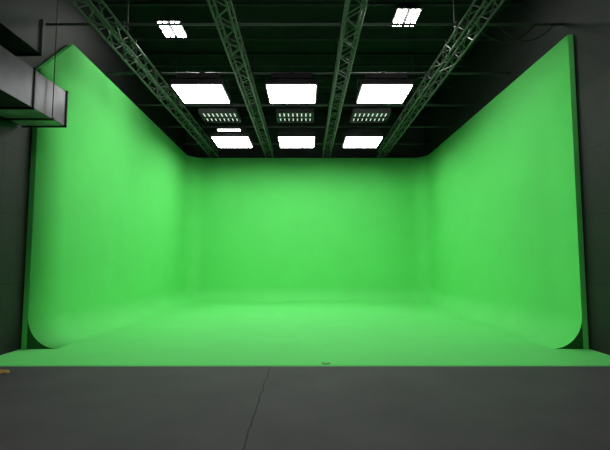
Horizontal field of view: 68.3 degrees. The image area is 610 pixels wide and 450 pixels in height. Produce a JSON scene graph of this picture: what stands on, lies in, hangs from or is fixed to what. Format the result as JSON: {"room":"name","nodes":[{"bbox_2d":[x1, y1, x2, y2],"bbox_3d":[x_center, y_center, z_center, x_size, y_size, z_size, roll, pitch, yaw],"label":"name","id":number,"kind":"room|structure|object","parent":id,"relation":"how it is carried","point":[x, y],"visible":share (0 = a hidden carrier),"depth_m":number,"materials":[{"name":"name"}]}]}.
{"room":"studio","nodes":[
{"label":"studio","id":0,"kind":"room"},
{"bbox_2d":[0,0,185,354],"bbox_3d":[-5.310,-1.865,7.829,0.200,8.200,23.300,0,-5,0],"label":"wall","id":1,"kind":"structure","parent":0,"point":[15,140],"depth_m":8.48,"materials":[{"name":"paint"}]},
{"bbox_2d":[0,366,609,449],"bbox_3d":[0.000,2.321,7.485,10.820,0.200,23.700,0,-5,0],"label":"floor","id":2,"kind":"structure","parent":0,"point":[42,407],"depth_m":5.00,"materials":[{"name":"grey paint"}]},
{"bbox_2d":[0,369,9,373],"bbox_3d":[-4.686,2.109,6.430,0.845,0.048,0.210,1,-5,-8],"label":"cable coil","id":3,"kind":"object","parent":2,"relation":"on","point":[1,370],"visible":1,"depth_m":6.46,"materials":[{"name":"orange"}]},
{"bbox_2d":[0,34,609,365],"bbox_3d":[0.000,-0.508,13.076,10.414,6.355,11.820,0,-5,0],"label":"screen","id":4,"kind":"object","parent":2,"relation":"on","point":[141,250],"visible":1,"depth_m":11.85,"materials":[{"name":"paint"}]},
{"bbox_2d":[88,0,521,117],"bbox_3d":[-0.004,-5.725,8.347,10.428,0.420,22.200,0,-5,0],"label":"ceiling beams","id":5,"kind":"structure","parent":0,"point":[119,3],"depth_m":12.60,"materials":[{"name":"black metal"}]},
{"bbox_2d":[0,0,44,55],"bbox_3d":[-4.885,-4.740,4.503,0.570,3.006,7.200,0,-5,0],"label":"air duct","id":6,"kind":"object","parent":5,"relation":"hanging from","point":[21,30],"visible":0.86,"depth_m":7.50,"materials":[{"name":"black metal"}]},
{"bbox_2d":[0,0,67,127],"bbox_3d":[-4.715,-4.117,4.879,0.890,4.186,7.050,0,-5,0],"label":"air duct","id":7,"kind":"object","parent":5,"relation":"hanging from","point":[28,99],"visible":1,"depth_m":7.35,"materials":[{"name":"grey metal"}]},
{"bbox_2d":[69,0,218,156],"bbox_3d":[-3.820,-4.612,11.010,0.400,2.195,16.225,0,-5,0],"label":"lighting truss","id":8,"kind":"object","parent":5,"relation":"hanging from","point":[100,16],"visible":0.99,"depth_m":10.39,"materials":[{"name":"grey metal"}]},
{"bbox_2d":[46,22,563,27],"bbox_3d":[0.000,-4.034,9.061,10.400,0.085,0.080,0,-5,0],"label":"pipe","id":9,"kind":"object","parent":8,"relation":"attached to","point":[348,25],"visible":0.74,"depth_m":9.04,"materials":[{"name":"black metal"}]},
{"bbox_2d":[475,25,534,42],"bbox_3d":[4.000,-3.836,9.025,1.216,0.369,0.024,0,-5,0],"label":"power cable","id":10,"kind":"object","parent":9,"relation":"hanging from","point":[533,25],"visible":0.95,"depth_m":9.01,"materials":[{"name":"black rubber"}]},
{"bbox_2d":[498,26,552,40],"bbox_3d":[4.450,-3.858,9.067,1.116,0.319,0.024,0,-5,0],"label":"power cable","id":11,"kind":"object","parent":9,"relation":"hanging from","point":[498,26],"visible":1,"depth_m":9.05,"materials":[{"name":"black rubber"}]},
{"bbox_2d":[158,126,451,128],"bbox_3d":[0.000,-3.468,15.938,10.400,0.085,0.080,0,-5,0],"label":"pipe","id":12,"kind":"object","parent":8,"relation":"attached to","point":[202,127],"visible":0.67,"depth_m":15.91,"materials":[{"name":"black metal"}]},
{"bbox_2d":[211,129,252,147],"bbox_3d":[-2.560,-3.210,15.967,1.380,0.615,1.370,0,-5,0],"label":"led panel light","id":13,"kind":"object","parent":12,"relation":"hanging from","point":[223,139],"visible":0.87,"depth_m":15.48,"materials":[{"name":"white plastic"}]},
{"bbox_2d":[277,128,315,147],"bbox_3d":[-0.290,-3.210,15.967,1.380,0.615,1.370,0,-5,0],"label":"led panel light","id":14,"kind":"object","parent":12,"relation":"hanging from","point":[288,138],"visible":1,"depth_m":15.48,"materials":[{"name":"white plastic"}]},
{"bbox_2d":[342,128,383,147],"bbox_3d":[2.020,-3.210,15.967,1.380,0.615,1.370,0,-5,0],"label":"led panel light","id":15,"kind":"object","parent":12,"relation":"hanging from","point":[354,138],"visible":1,"depth_m":15.48,"materials":[{"name":"white plastic"}]},
{"bbox_2d":[176,143,433,144],"bbox_3d":[0.000,-3.280,18.230,10.400,0.085,0.080,0,-5,0],"label":"pipe","id":16,"kind":"object","parent":8,"relation":"attached to","point":[176,143],"visible":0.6,"depth_m":18.21,"materials":[{"name":"black metal"}]},
{"bbox_2d":[135,104,475,106],"bbox_3d":[0.000,-3.648,13.745,10.400,0.085,0.080,0,-5,0],"label":"pipe","id":17,"kind":"object","parent":8,"relation":"attached to","point":[185,105],"visible":0.67,"depth_m":13.72,"materials":[{"name":"black metal"}]},
{"bbox_2d":[199,103,240,121],"bbox_3d":[-2.580,-3.479,13.731,1.130,0.445,0.910,0,-5,0],"label":"light","id":18,"kind":"object","parent":17,"relation":"hanging from","point":[208,115],"visible":1,"depth_m":13.66,"materials":[{"name":"black metal"}]},
{"bbox_2d":[276,103,313,121],"bbox_3d":[-0.300,-3.479,13.731,1.130,0.445,0.910,0,-5,0],"label":"light","id":19,"kind":"object","parent":17,"relation":"hanging from","point":[283,115],"visible":1,"depth_m":13.68,"materials":[{"name":"black metal"}]},
{"bbox_2d":[350,103,390,121],"bbox_3d":[1.980,-3.479,13.731,1.130,0.445,0.910,0,-5,0],"label":"light","id":20,"kind":"object","parent":17,"relation":"hanging from","point":[357,115],"visible":1,"depth_m":13.68,"materials":[{"name":"black metal"}]},
{"bbox_2d":[102,71,509,75],"bbox_3d":[0.000,-3.840,11.413,10.400,0.085,0.080,0,-5,0],"label":"pipe","id":21,"kind":"object","parent":8,"relation":"attached to","point":[242,73],"visible":0.6,"depth_m":11.39,"materials":[{"name":"black metal"}]},
{"bbox_2d":[170,71,230,102],"bbox_3d":[-2.600,-3.586,11.392,1.340,0.615,1.230,0,-5,0],"label":"led panel light","id":22,"kind":"object","parent":21,"relation":"hanging from","point":[201,87],"visible":1,"depth_m":10.93,"materials":[{"name":"white plastic"}]},
{"bbox_2d":[265,71,317,102],"bbox_3d":[-0.330,-3.586,11.392,1.340,0.615,1.230,0,-5,0],"label":"led panel light","id":23,"kind":"object","parent":21,"relation":"hanging from","point":[291,87],"visible":1,"depth_m":10.93,"materials":[{"name":"white plastic"}]},
{"bbox_2d":[356,71,413,102],"bbox_3d":[1.980,-3.586,11.392,1.340,0.615,1.230,0,-5,0],"label":"led panel light","id":24,"kind":"object","parent":21,"relation":"hanging from","point":[382,87],"visible":1,"depth_m":10.93,"materials":[{"name":"white plastic"}]},
{"bbox_2d":[156,9,187,36],"bbox_3d":[-3.420,-5.338,11.627,0.600,0.646,0.800,0,-5,0],"label":"light","id":25,"kind":"object","parent":5,"relation":"hanging from","point":[168,31],"visible":0.79,"depth_m":11.61,"materials":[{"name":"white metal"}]},
{"bbox_2d":[216,86,241,130],"bbox_3d":[-2.500,-4.249,14.898,0.800,2.281,0.200,0,-5,0],"label":"light","id":26,"kind":"object","parent":5,"relation":"hanging from","point":[219,128],"visible":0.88,"depth_m":14.73,"materials":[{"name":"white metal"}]},
{"bbox_2d":[206,0,273,156],"bbox_3d":[-1.500,-4.612,11.010,0.400,2.195,16.225,0,-5,0],"label":"lighting truss","id":27,"kind":"object","parent":5,"relation":"hanging from","point":[235,27],"visible":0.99,"depth_m":10.48,"materials":[{"name":"grey metal"}]},
{"bbox_2d":[322,0,367,156],"bbox_3d":[0.900,-4.612,11.010,0.400,2.195,16.225,0,-5,0],"label":"lighting truss","id":28,"kind":"object","parent":5,"relation":"hanging from","point":[362,6],"visible":1,"depth_m":10.38,"materials":[{"name":"grey metal"}]},
{"bbox_2d":[391,0,421,22],"bbox_3d":[2.480,-5.383,11.078,0.600,0.646,0.800,0,-5,0],"label":"light","id":29,"kind":"object","parent":5,"relation":"hanging from","point":[405,14],"visible":0.82,"depth_m":10.90,"materials":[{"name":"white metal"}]},
{"bbox_2d":[377,0,504,156],"bbox_3d":[3.220,-4.612,11.010,0.400,2.195,16.225,0,-5,0],"label":"lighting truss","id":30,"kind":"object","parent":5,"relation":"hanging from","point":[458,40],"visible":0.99,"depth_m":10.38,"materials":[{"name":"grey metal"}]},
{"bbox_2d":[99,0,510,110],"bbox_3d":[0.000,-6.051,8.173,10.820,0.200,23.700,0,-5,0],"label":"ceiling","id":31,"kind":"structure","parent":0,"point":[136,14],"depth_m":13.51,"materials":[{"name":"black paint"}]},
{"bbox_2d":[186,111,424,157],"bbox_3d":[0.000,-0.902,19.540,10.820,8.200,0.200,0,-5,0],"label":"wall","id":32,"kind":"structure","parent":0,"point":[411,135],"depth_m":19.67,"materials":[{"name":"black paint"}]},
{"bbox_2d":[424,0,609,354],"bbox_3d":[5.310,-1.865,7.829,0.200,8.200,23.300,0,-5,0],"label":"wall","id":33,"kind":"structure","parent":0,"point":[588,21],"depth_m":8.51,"materials":[{"name":"paint"}]}
]}

